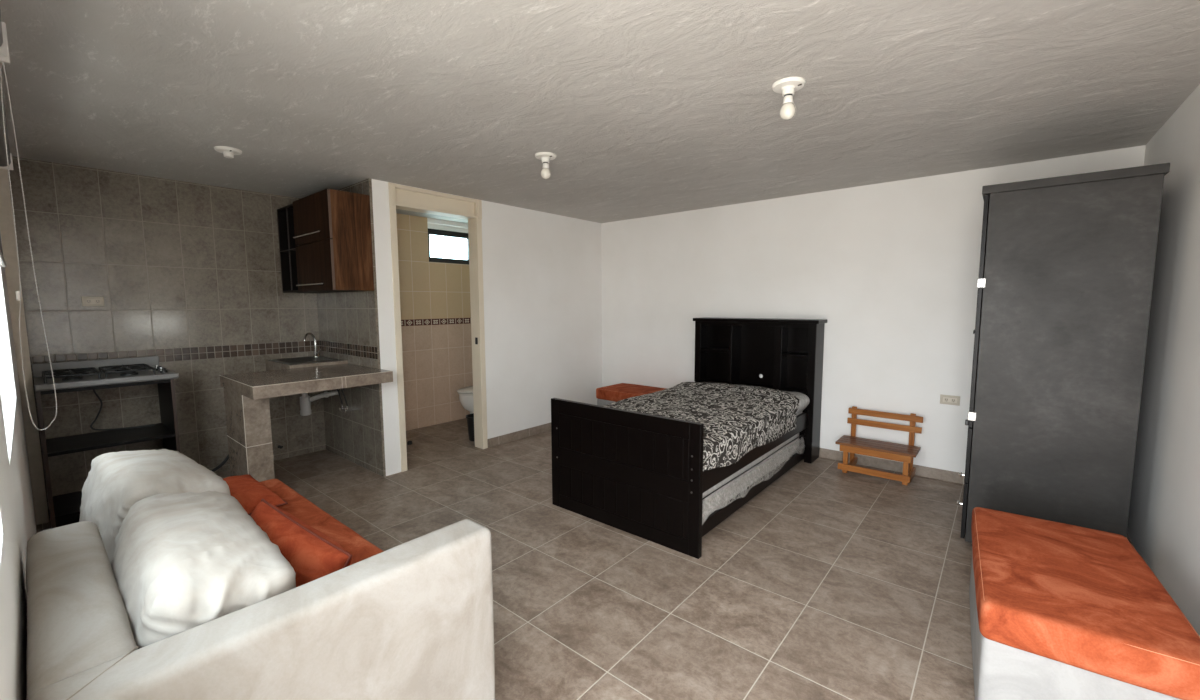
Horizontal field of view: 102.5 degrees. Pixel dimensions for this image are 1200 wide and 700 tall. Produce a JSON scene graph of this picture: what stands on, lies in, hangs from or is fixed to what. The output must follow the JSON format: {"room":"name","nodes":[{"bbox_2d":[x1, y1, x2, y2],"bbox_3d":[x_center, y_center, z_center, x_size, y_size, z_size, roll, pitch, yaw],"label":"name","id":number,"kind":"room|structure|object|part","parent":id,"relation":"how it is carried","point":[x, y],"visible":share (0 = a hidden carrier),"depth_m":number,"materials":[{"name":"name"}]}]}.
{"room":"studio apartment","nodes":[
{"label":"studio apartment","id":0,"kind":"room"},
{"bbox_2d":[0,231,36,699],"bbox_3d":[-1.846,0.090,1.391,5.790,2.349,0.150,4,7,40],"label":"wall","id":1,"kind":"structure","parent":0,"point":[17,513],"depth_m":1.26,"materials":[{"name":"white paint"}]},
{"bbox_2d":[0,68,12,266],"bbox_3d":[-2.231,-0.623,1.794,1.612,0.545,0.075,4,7,40],"label":"window","id":2,"kind":"structure","parent":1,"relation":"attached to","point":[3,156],"depth_m":1.99,"materials":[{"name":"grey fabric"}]},
{"bbox_3d":[-2.247,-0.362,1.799,1.590,0.025,0.013,4,7,40],"label":"rail","id":3,"kind":"part","parent":2,"relation":"part of","materials":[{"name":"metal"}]},
{"bbox_2d":[0,11,56,429],"bbox_3d":[-1.038,-0.272,0.835,1.464,1.091,0.100,4,7,40],"label":"blind cord","id":4,"kind":"object","parent":1,"relation":"attached to","point":[4,49],"visible":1,"depth_m":1.30,"materials":[{"name":"grey fabric"}]},
{"bbox_2d":[0,169,48,524],"bbox_3d":[-3.694,-0.064,3.074,0.295,2.349,0.055,4,7,40],"label":"wall","id":5,"kind":"structure","parent":0,"point":[7,229],"depth_m":2.99,"materials":[{"name":"beige paint"}]},
{"bbox_2d":[8,156,325,509],"bbox_3d":[-3.295,-0.144,3.890,0.150,2.349,1.825,4,7,40],"label":"wall","id":6,"kind":"structure","parent":0,"point":[173,263],"depth_m":3.65,"materials":[{"name":"tile"}]},
{"bbox_2d":[81,296,104,305],"bbox_3d":[-3.581,-0.343,3.403,0.014,0.070,0.110,4,7,40],"label":"outlet","id":7,"kind":"object","parent":6,"relation":"attached to","point":[86,300],"visible":1,"depth_m":3.40,"materials":[{"name":"beige plastic"}]},
{"bbox_2d":[30,340,319,371],"bbox_3d":[-3.218,0.025,3.878,0.003,0.103,1.770,4,7,40],"label":"trim","id":8,"kind":"structure","parent":6,"relation":"attached to","point":[224,351],"depth_m":3.86,"materials":[{"name":"brown tile"}]},
{"bbox_2d":[317,178,385,476],"bbox_3d":[-2.198,-0.176,4.171,1.164,2.349,0.020,4,7,40],"label":"wall","id":9,"kind":"structure","parent":0,"point":[357,435],"depth_m":4.08,"materials":[{"name":"tile"}]},
{"bbox_2d":[277,188,373,292],"bbox_3d":[-2.312,-0.844,3.966,1.155,0.725,0.335,4,7,40],"label":"upper cabinet","id":10,"kind":"object","parent":9,"relation":"attached to","point":[325,236],"visible":1,"depth_m":3.66,"materials":[{"name":"brown wood"}]},
{"bbox_3d":[-2.251,-0.889,3.711,0.540,0.012,0.032,4,7,40],"label":"bar handle","id":11,"kind":"part","parent":10,"relation":"part of","materials":[{"name":"silver metal"}]},
{"bbox_3d":[-2.249,-0.509,3.748,0.540,0.012,0.032,4,7,40],"label":"bar handle","id":12,"kind":"part","parent":10,"relation":"part of","materials":[{"name":"silver metal"}]},
{"bbox_3d":[-2.219,-1.007,3.706,0.697,0.351,0.019,4,7,40],"label":"flap door","id":13,"kind":"part","parent":10,"relation":"part of","materials":[{"name":"brown wood"}]},
{"bbox_3d":[-2.218,-0.644,3.741,0.697,0.368,0.019,4,7,40],"label":"flap door","id":14,"kind":"part","parent":10,"relation":"part of","materials":[{"name":"brown wood"}]},
{"bbox_3d":[-1.860,-0.813,3.621,0.018,0.725,0.284,4,7,40],"label":"panel","id":15,"kind":"part","parent":10,"relation":"part of","materials":[{"name":"brown wood"}]},
{"bbox_2d":[337,389,345,410],"bbox_3d":[-2.291,0.376,4.243,0.123,0.308,0.065,3,7,33],"label":"valve","id":16,"kind":"object","parent":9,"relation":"attached to","point":[342,407],"visible":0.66,"depth_m":4.22,"materials":[{"name":"silver metal"}]},
{"bbox_2d":[341,388,352,412],"bbox_3d":[-2.221,0.381,4.185,0.142,0.309,0.064,3,7,34],"label":"valve","id":17,"kind":"object","parent":9,"relation":"attached to","point":[347,409],"visible":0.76,"depth_m":4.15,"materials":[{"name":"silver metal"}]},
{"bbox_2d":[319,340,377,359],"bbox_3d":[-2.204,-0.008,4.178,1.161,0.103,0.003,4,7,40],"label":"trim","id":18,"kind":"structure","parent":9,"relation":"attached to","point":[364,351],"depth_m":4.12,"materials":[{"name":"brown tile"}]},
{"bbox_2d":[396,213,472,430],"bbox_3d":[-2.045,-0.299,5.438,0.150,2.349,2.165,4,7,40],"label":"wall","id":19,"kind":"structure","parent":0,"point":[437,359],"depth_m":5.48,"materials":[{"name":"tile"}]},
{"bbox_2d":[401,318,470,325],"bbox_3d":[-1.978,-0.311,5.396,0.004,0.070,1.940,4,7,40],"label":"trim","id":20,"kind":"structure","parent":19,"relation":"attached to","point":[412,322],"depth_m":5.51,"materials":[{"name":"tile"}]},
{"bbox_2d":[427,218,467,232],"bbox_3d":[-1.772,-1.449,5.658,0.150,0.104,0.643,4,7,40],"label":"window","id":21,"kind":"structure","parent":19,"relation":"in","point":[429,220],"depth_m":5.59,"materials":[{"name":"white glass"}]},
{"bbox_2d":[428,228,468,263],"bbox_3d":[-1.782,-1.209,5.691,0.040,0.380,0.643,4,7,40],"label":"window","id":22,"kind":"structure","parent":19,"relation":"in","point":[430,231],"depth_m":5.66,"materials":[{"name":"black paint"}]},
{"bbox_2d":[372,179,601,475],"bbox_3d":[-0.908,-0.251,4.888,0.120,2.349,2.745,4,7,40],"label":"wall","id":23,"kind":"structure","parent":0,"point":[542,271],"depth_m":4.97,"materials":[{"name":"white paint"}]},
{"bbox_2d":[388,183,487,471],"bbox_3d":[-1.423,-0.187,4.270,0.143,2.345,0.874,4,7,40],"label":"door frame","id":24,"kind":"structure","parent":23,"relation":"in","point":[401,197],"depth_m":4.33,"materials":[{"name":"beige paint"}]},
{"bbox_3d":[-1.388,-1.263,4.133,0.040,0.173,0.874,4,7,40],"label":"header panel","id":25,"kind":"part","parent":24,"relation":"part of","materials":[{"name":"beige paint"}]},
{"bbox_2d":[487,422,550,447],"bbox_3d":[-0.531,0.841,5.338,0.008,0.085,1.742,4,7,40],"label":"baseboard","id":26,"kind":"structure","parent":23,"relation":"attached to","point":[498,440],"depth_m":4.96,"materials":[{"name":"tile"}]},
{"bbox_2d":[36,418,974,699],"bbox_3d":[-0.257,1.133,3.265,5.940,0.100,4.890,4,7,40],"label":"floor","id":27,"kind":"structure","parent":0,"point":[828,583],"depth_m":2.43,"materials":[{"name":"tile"}]},
{"bbox_2d":[35,379,179,527],"bbox_3d":[-3.360,0.646,3.317,0.558,0.885,0.623,4,7,40],"label":"stand","id":28,"kind":"object","parent":27,"relation":"on","point":[64,509],"visible":0.55,"depth_m":3.22,"materials":[{"name":"black wood"}]},
{"bbox_2d":[53,491,81,526],"bbox_3d":[-3.344,1.038,3.342,0.495,0.100,0.587,4,7,40],"label":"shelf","id":29,"kind":"object","parent":28,"relation":"attached to","point":[66,506],"depth_m":3.08,"materials":[{"name":"black wood"}]},
{"bbox_2d":[32,356,178,391],"bbox_3d":[-3.338,0.143,3.261,0.584,0.125,0.648,4,7,40],"label":"cooktop","id":30,"kind":"object","parent":28,"relation":"on","point":[86,373],"visible":1,"depth_m":3.21,"materials":[{"name":"grey metal"}]},
{"bbox_3d":[-3.361,0.178,3.069,0.090,0.022,0.090,4,7,40],"label":"burner","id":31,"kind":"part","parent":30,"relation":"part of","materials":[{"name":"metal"}]},
{"bbox_3d":[-3.193,0.158,3.267,0.090,0.022,0.090,4,7,40],"label":"burner","id":32,"kind":"part","parent":30,"relation":"part of","materials":[{"name":"metal"}]},
{"bbox_3d":[-3.159,0.233,3.105,0.020,0.023,0.587,4,7,40],"label":"rail","id":33,"kind":"part","parent":28,"relation":"part of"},
{"bbox_2d":[46,423,174,456],"bbox_3d":[-3.346,0.602,3.300,0.495,0.020,0.587,4,7,40],"label":"shelf","id":34,"kind":"object","parent":28,"relation":"attached to","point":[110,438],"depth_m":3.25,"materials":[{"name":"black wood"}]},
{"bbox_2d":[90,390,153,430],"bbox_3d":[-3.445,0.382,3.465,0.331,0.380,0.034,-4,7,-34],"label":"power cord","id":35,"kind":"object","parent":28,"relation":"on","point":[94,391],"visible":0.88,"depth_m":3.41,"materials":[{"name":"black plastic"}]},
{"bbox_3d":[-3.167,0.623,3.548,0.555,0.885,0.018,4,7,40],"label":"panel","id":36,"kind":"part","parent":28,"relation":"part of","materials":[{"name":"black wood"}]},
{"bbox_2d":[211,454,228,471],"bbox_3d":[-3.086,0.945,3.731,0.189,0.204,0.634,-1,6,-11],"label":"gas hose","id":37,"kind":"object","parent":27,"relation":"on","point":[227,457],"visible":0.23,"depth_m":3.96,"materials":[{"name":"black rubber"}]},
{"bbox_2d":[26,479,494,699],"bbox_3d":[-1.323,0.862,1.713,1.920,0.746,0.891,4,7,40],"label":"sofa","id":38,"kind":"object","parent":27,"relation":"on","point":[413,619],"visible":0.78,"depth_m":1.11,"materials":[{"name":"white fabric"}]},
{"bbox_3d":[-1.260,0.884,1.182,0.914,0.690,0.151,4,7,40],"label":"backrest","id":39,"kind":"part","parent":38,"relation":"part of","materials":[{"name":"white fabric"}]},
{"bbox_2d":[79,449,230,564],"bbox_3d":[-1.711,0.594,1.837,0.755,0.376,0.341,4,7,36],"label":"cushion","id":40,"kind":"object","parent":38,"relation":"on","point":[115,481],"visible":0.51,"depth_m":1.70,"materials":[{"name":"white fabric"}]},
{"bbox_2d":[111,491,295,648],"bbox_3d":[-1.122,0.638,1.324,0.853,0.385,0.336,5,7,42],"label":"cushion","id":41,"kind":"object","parent":38,"relation":"on","point":[181,562],"visible":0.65,"depth_m":1.13,"materials":[{"name":"white fabric"}]},
{"bbox_2d":[223,474,287,514],"bbox_3d":[-1.700,0.688,2.221,0.567,0.128,0.288,4,7,40],"label":"throw pillow","id":42,"kind":"object","parent":38,"relation":"on","point":[248,491],"visible":0.44,"depth_m":2.16,"materials":[{"name":"orange fabric"}]},
{"bbox_2d":[250,499,351,586],"bbox_3d":[-1.042,0.696,1.636,0.553,0.275,0.184,2,6,25],"label":"throw pillow","id":43,"kind":"object","parent":38,"relation":"on","point":[313,555],"visible":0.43,"depth_m":1.56,"materials":[{"name":"orange fabric"}]},
{"bbox_2d":[260,479,383,564],"bbox_3d":[-1.327,0.831,1.801,1.793,0.128,0.750,4,7,40],"label":"seat cushion","id":44,"kind":"object","parent":38,"relation":"on","point":[360,549],"depth_m":2.09,"materials":[{"name":"orange fabric"}]},
{"bbox_2d":[219,363,392,481],"bbox_3d":[-2.163,0.612,3.618,0.790,0.886,0.895,4,7,40],"label":"countertop","id":45,"kind":"structure","parent":27,"relation":"on","point":[246,395],"depth_m":3.29,"materials":[{"name":"tile"}]},
{"bbox_2d":[265,356,347,370],"bbox_3d":[-2.558,0.143,4.200,0.606,0.110,0.441,4,7,40],"label":"sink","id":46,"kind":"object","parent":45,"relation":"in","point":[270,365],"depth_m":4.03,"materials":[{"name":"metal"}]},
{"bbox_2d":[303,333,320,356],"bbox_3d":[-2.628,-0.046,4.380,0.101,0.227,0.140,4,7,40],"label":"faucet","id":47,"kind":"object","parent":46,"relation":"on","point":[316,352],"visible":1,"depth_m":4.42,"materials":[{"name":"silver metal"}]},
{"bbox_3d":[-2.632,-0.070,4.370,0.023,0.177,0.142,1,6,10],"label":"spout","id":48,"kind":"part","parent":47,"relation":"part of","materials":[{"name":"silver metal"}]},
{"bbox_2d":[300,390,338,415],"bbox_3d":[-2.457,0.378,4.222,0.310,0.358,0.088,-5,7,-38],"label":"trap","id":49,"kind":"object","parent":46,"relation":"attached to","point":[305,400],"visible":0.64,"depth_m":4.15,"materials":[{"name":"grey plastic"}]},
{"bbox_2d":[457,386,473,413],"bbox_3d":[-1.275,0.472,5.608,0.440,0.775,0.853,4,7,40],"label":"toilet","id":50,"kind":"object","parent":27,"relation":"on","point":[465,393],"visible":0.16,"depth_m":5.30,"materials":[{"name":"white ceramic"}]},
{"bbox_3d":[-1.323,0.430,5.547,0.392,0.033,0.706,4,7,40],"label":"seat lid","id":51,"kind":"part","parent":50,"relation":"part of","materials":[{"name":"white ceramic"}]},
{"bbox_3d":[-1.331,0.668,5.559,0.368,0.395,0.632,4,7,40],"label":"bowl","id":52,"kind":"part","parent":50,"relation":"part of","materials":[{"name":"white ceramic"}]},
{"bbox_2d":[466,413,474,440],"bbox_3d":[-1.265,0.797,4.971,0.224,0.250,0.224,4,7,40],"label":"waste bin","id":53,"kind":"object","parent":27,"relation":"on","point":[470,417],"visible":0.47,"depth_m":4.89,"materials":[{"name":"black paint"}]},
{"bbox_2d":[596,383,666,405],"bbox_3d":[0.452,0.653,5.252,0.918,0.467,0.507,4,7,40],"label":"ottoman","id":54,"kind":"object","parent":27,"relation":"on","point":[606,395],"visible":0.35,"depth_m":5.23,"materials":[{"name":"orange fabric"}]},
{"bbox_2d":[551,317,826,558],"bbox_3d":[0.814,0.402,3.801,1.189,1.243,2.267,4,7,40],"label":"bed","id":55,"kind":"object","parent":27,"relation":"on","point":[642,475],"visible":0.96,"depth_m":3.09,"materials":[{"name":"brown wood"}]},
{"bbox_3d":[0.105,0.571,2.940,0.993,0.229,0.008,4,7,40],"label":"grooved panel","id":56,"kind":"part","parent":55,"relation":"part of","materials":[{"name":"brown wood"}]},
{"bbox_3d":[0.107,0.914,2.973,0.993,0.208,0.008,4,7,40],"label":"grooved panel","id":57,"kind":"part","parent":55,"relation":"part of","materials":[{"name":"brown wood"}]},
{"bbox_3d":[0.103,0.735,2.957,1.136,0.748,0.010,4,7,40],"label":"footboard frame","id":58,"kind":"part","parent":55,"relation":"part of","materials":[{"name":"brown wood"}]},
{"bbox_3d":[0.114,0.734,2.969,1.136,0.748,0.031,4,7,40],"label":"footboard","id":59,"kind":"part","parent":55,"relation":"part of","materials":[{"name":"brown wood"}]},
{"bbox_2d":[701,347,727,352],"bbox_3d":[1.173,-0.001,4.788,0.342,0.022,0.195,4,7,40],"label":"shelf","id":60,"kind":"object","parent":55,"relation":"attached to","point":[703,349],"depth_m":4.82,"materials":[{"name":"brown wood"}]},
{"bbox_3d":[1.152,0.675,3.419,0.025,0.140,2.000,4,7,40],"label":"rail","id":61,"kind":"part","parent":55,"relation":"part of","materials":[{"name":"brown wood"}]},
{"bbox_3d":[1.393,0.349,4.489,1.147,1.212,0.012,4,7,40],"label":"headboard frame","id":62,"kind":"part","parent":55,"relation":"part of","materials":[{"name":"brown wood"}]},
{"bbox_3d":[1.530,0.030,4.623,1.103,0.605,0.008,4,7,40],"label":"headboard panel","id":63,"kind":"part","parent":55,"relation":"part of","materials":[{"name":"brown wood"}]},
{"bbox_2d":[710,382,809,415],"bbox_3d":[0.775,0.539,3.717,1.061,0.276,1.977,4,7,40],"label":"mattress","id":64,"kind":"object","parent":55,"relation":"on","point":[804,399],"visible":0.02,"depth_m":4.04,"materials":[{"name":"fabric"}]},
{"bbox_2d":[605,382,799,471],"bbox_3d":[0.727,0.510,3.677,1.125,0.258,1.831,4,7,40],"label":"bedspread","id":65,"kind":"object","parent":64,"relation":"on","point":[736,419],"visible":0.77,"depth_m":3.54,"materials":[{"name":"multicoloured fabric"}]},
{"bbox_3d":[1.468,0.340,4.578,1.147,1.212,0.223,4,7,40],"label":"headboard","id":66,"kind":"part","parent":55,"relation":"part of","materials":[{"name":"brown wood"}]},
{"bbox_2d":[782,352,807,357],"bbox_3d":[1.777,0.045,4.283,0.287,0.022,0.195,4,7,40],"label":"shelf","id":67,"kind":"object","parent":55,"relation":"attached to","point":[784,354],"depth_m":4.27,"materials":[{"name":"brown wood"}]},
{"bbox_2d":[702,449,803,536],"bbox_3d":[0.766,0.970,3.785,1.000,0.115,1.975,4,7,40],"label":"bed","id":68,"kind":"object","parent":27,"relation":"on","point":[715,518],"visible":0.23,"depth_m":3.29,"materials":[{"name":"brown wood"}]},
{"bbox_2d":[702,433,804,524],"bbox_3d":[0.783,0.852,3.757,0.990,0.241,1.922,4,7,40],"label":"mattress","id":69,"kind":"object","parent":68,"relation":"on","point":[713,499],"visible":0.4,"depth_m":3.30,"materials":[{"name":"white fabric"}]},
{"bbox_2d":[835,406,922,484],"bbox_3d":[2.233,0.756,3.870,0.560,0.512,0.294,4,7,40],"label":"bench","id":70,"kind":"object","parent":27,"relation":"on","point":[852,444],"visible":1,"depth_m":3.84,"materials":[{"name":"brown wood"}]},
{"bbox_3d":[2.012,0.889,3.946,0.036,0.235,0.027,4,7,40],"label":"leg","id":71,"kind":"part","parent":70,"relation":"part of","materials":[{"name":"brown wood"}]},
{"bbox_3d":[2.159,0.724,4.106,0.036,0.492,0.025,4,7,40],"label":"post","id":72,"kind":"part","parent":70,"relation":"part of","materials":[{"name":"brown wood"}]},
{"bbox_3d":[2.108,0.948,4.021,0.020,0.047,0.254,4,7,40],"label":"rail","id":73,"kind":"part","parent":70,"relation":"part of","materials":[{"name":"brown wood"}]},
{"bbox_3d":[2.334,0.914,3.677,0.036,0.235,0.027,4,7,40],"label":"leg","id":74,"kind":"part","parent":70,"relation":"part of","materials":[{"name":"brown wood"}]},
{"bbox_3d":[2.428,0.972,3.754,0.020,0.047,0.254,4,7,40],"label":"rail","id":75,"kind":"part","parent":70,"relation":"part of","materials":[{"name":"brown wood"}]},
{"bbox_3d":[2.480,0.748,3.837,0.036,0.492,0.025,4,7,40],"label":"post","id":76,"kind":"part","parent":70,"relation":"part of","materials":[{"name":"brown wood"}]},
{"bbox_2d":[957,163,1169,544],"bbox_3d":[2.642,0.104,2.882,0.667,1.997,1.192,4,7,40],"label":"wardrobe","id":77,"kind":"object","parent":27,"relation":"on","point":[1067,265],"visible":0.86,"depth_m":2.40,"materials":[{"name":"metal"}]},
{"bbox_3d":[2.420,0.860,3.147,0.019,0.318,1.166,4,7,40],"label":"drawer","id":78,"kind":"part","parent":77,"relation":"part of","materials":[{"name":"black wood"}]},
{"bbox_3d":[2.418,0.543,3.117,0.019,0.310,1.166,4,7,40],"label":"drawer","id":79,"kind":"part","parent":77,"relation":"part of","materials":[{"name":"black wood"}]},
{"bbox_3d":[2.227,-0.217,2.819,0.019,1.251,0.581,4,7,40],"label":"door","id":80,"kind":"part","parent":77,"relation":"part of","materials":[{"name":"black wood"}]},
{"bbox_2d":[969,507,1199,699],"bbox_3d":[1.655,0.987,1.738,0.507,0.467,0.918,4,7,36],"label":"ottoman","id":81,"kind":"object","parent":27,"relation":"on","point":[1059,611],"visible":1,"depth_m":1.48,"materials":[{"name":"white fabric"}]},
{"bbox_2d":[0,0,1199,223],"bbox_3d":[-0.268,-1.305,3.030,5.940,0.100,4.890,4,7,40],"label":"ceiling","id":82,"kind":"structure","parent":0,"point":[645,108],"depth_m":2.16,"materials":[{"name":"paint"}]},
{"bbox_2d":[214,146,241,157],"bbox_3d":[-2.303,-1.218,2.987,0.140,0.047,0.140,4,7,40],"label":"ceiling lamp","id":83,"kind":"object","parent":82,"relation":"attached to","point":[228,152],"visible":1,"depth_m":2.96,"materials":[{"name":"ceramic"}]},
{"bbox_2d":[535,152,555,178],"bbox_3d":[-0.353,-1.189,3.133,0.140,0.150,0.140,4,7,40],"label":"ceiling lamp","id":84,"kind":"object","parent":82,"relation":"attached to","point":[545,157],"visible":1,"depth_m":3.11,"materials":[{"name":"ceramic"}]},
{"bbox_3d":[-0.353,-1.147,3.137,0.066,0.065,0.066,4,7,40],"label":"bulb","id":85,"kind":"part","parent":84,"relation":"part of","materials":[{"name":"white glass"}]},
{"bbox_2d":[772,77,805,119],"bbox_3d":[0.832,-1.097,2.130,0.140,0.150,0.140,4,7,40],"label":"ceiling lamp","id":86,"kind":"object","parent":82,"relation":"attached to","point":[787,86],"visible":1,"depth_m":2.11,"materials":[{"name":"ceramic"}]},
{"bbox_3d":[0.832,-1.055,2.134,0.066,0.065,0.066,4,7,40],"label":"bulb","id":87,"kind":"part","parent":86,"relation":"part of","materials":[{"name":"white glass"}]},
{"bbox_2d":[601,145,1145,472],"bbox_3d":[1.757,-0.229,4.538,4.650,2.349,0.150,4,7,40],"label":"wall","id":88,"kind":"structure","parent":0,"point":[891,268],"depth_m":4.12,"materials":[{"name":"white paint"}]},
{"bbox_2d":[819,448,964,483],"bbox_3d":[1.703,0.903,4.593,4.372,0.085,0.008,4,7,40],"label":"baseboard","id":89,"kind":"structure","parent":88,"relation":"attached to","point":[945,475],"depth_m":3.98,"materials":[{"name":"tile"}]},
{"bbox_2d":[940,394,959,405],"bbox_3d":[2.690,0.385,3.703,0.125,0.072,0.014,4,7,40],"label":"outlet","id":90,"kind":"object","parent":88,"relation":"attached to","point":[944,399],"visible":1,"depth_m":3.70,"materials":[{"name":"beige plastic"}]},
{"bbox_2d":[1127,84,1199,635],"bbox_3d":[1.904,0.089,1.234,0.150,2.349,4.740,4,7,40],"label":"wall","id":91,"kind":"structure","parent":0,"point":[1163,527],"depth_m":2.19,"materials":[{"name":"white paint"}]},
{"bbox_2d":[1126,533,1135,549],"bbox_3d":[1.895,1.206,1.447,0.008,0.085,4.582,4,7,40],"label":"baseboard","id":92,"kind":"structure","parent":91,"relation":"attached to","point":[1127,537],"depth_m":2.65,"materials":[{"name":"tile"}]}
]}

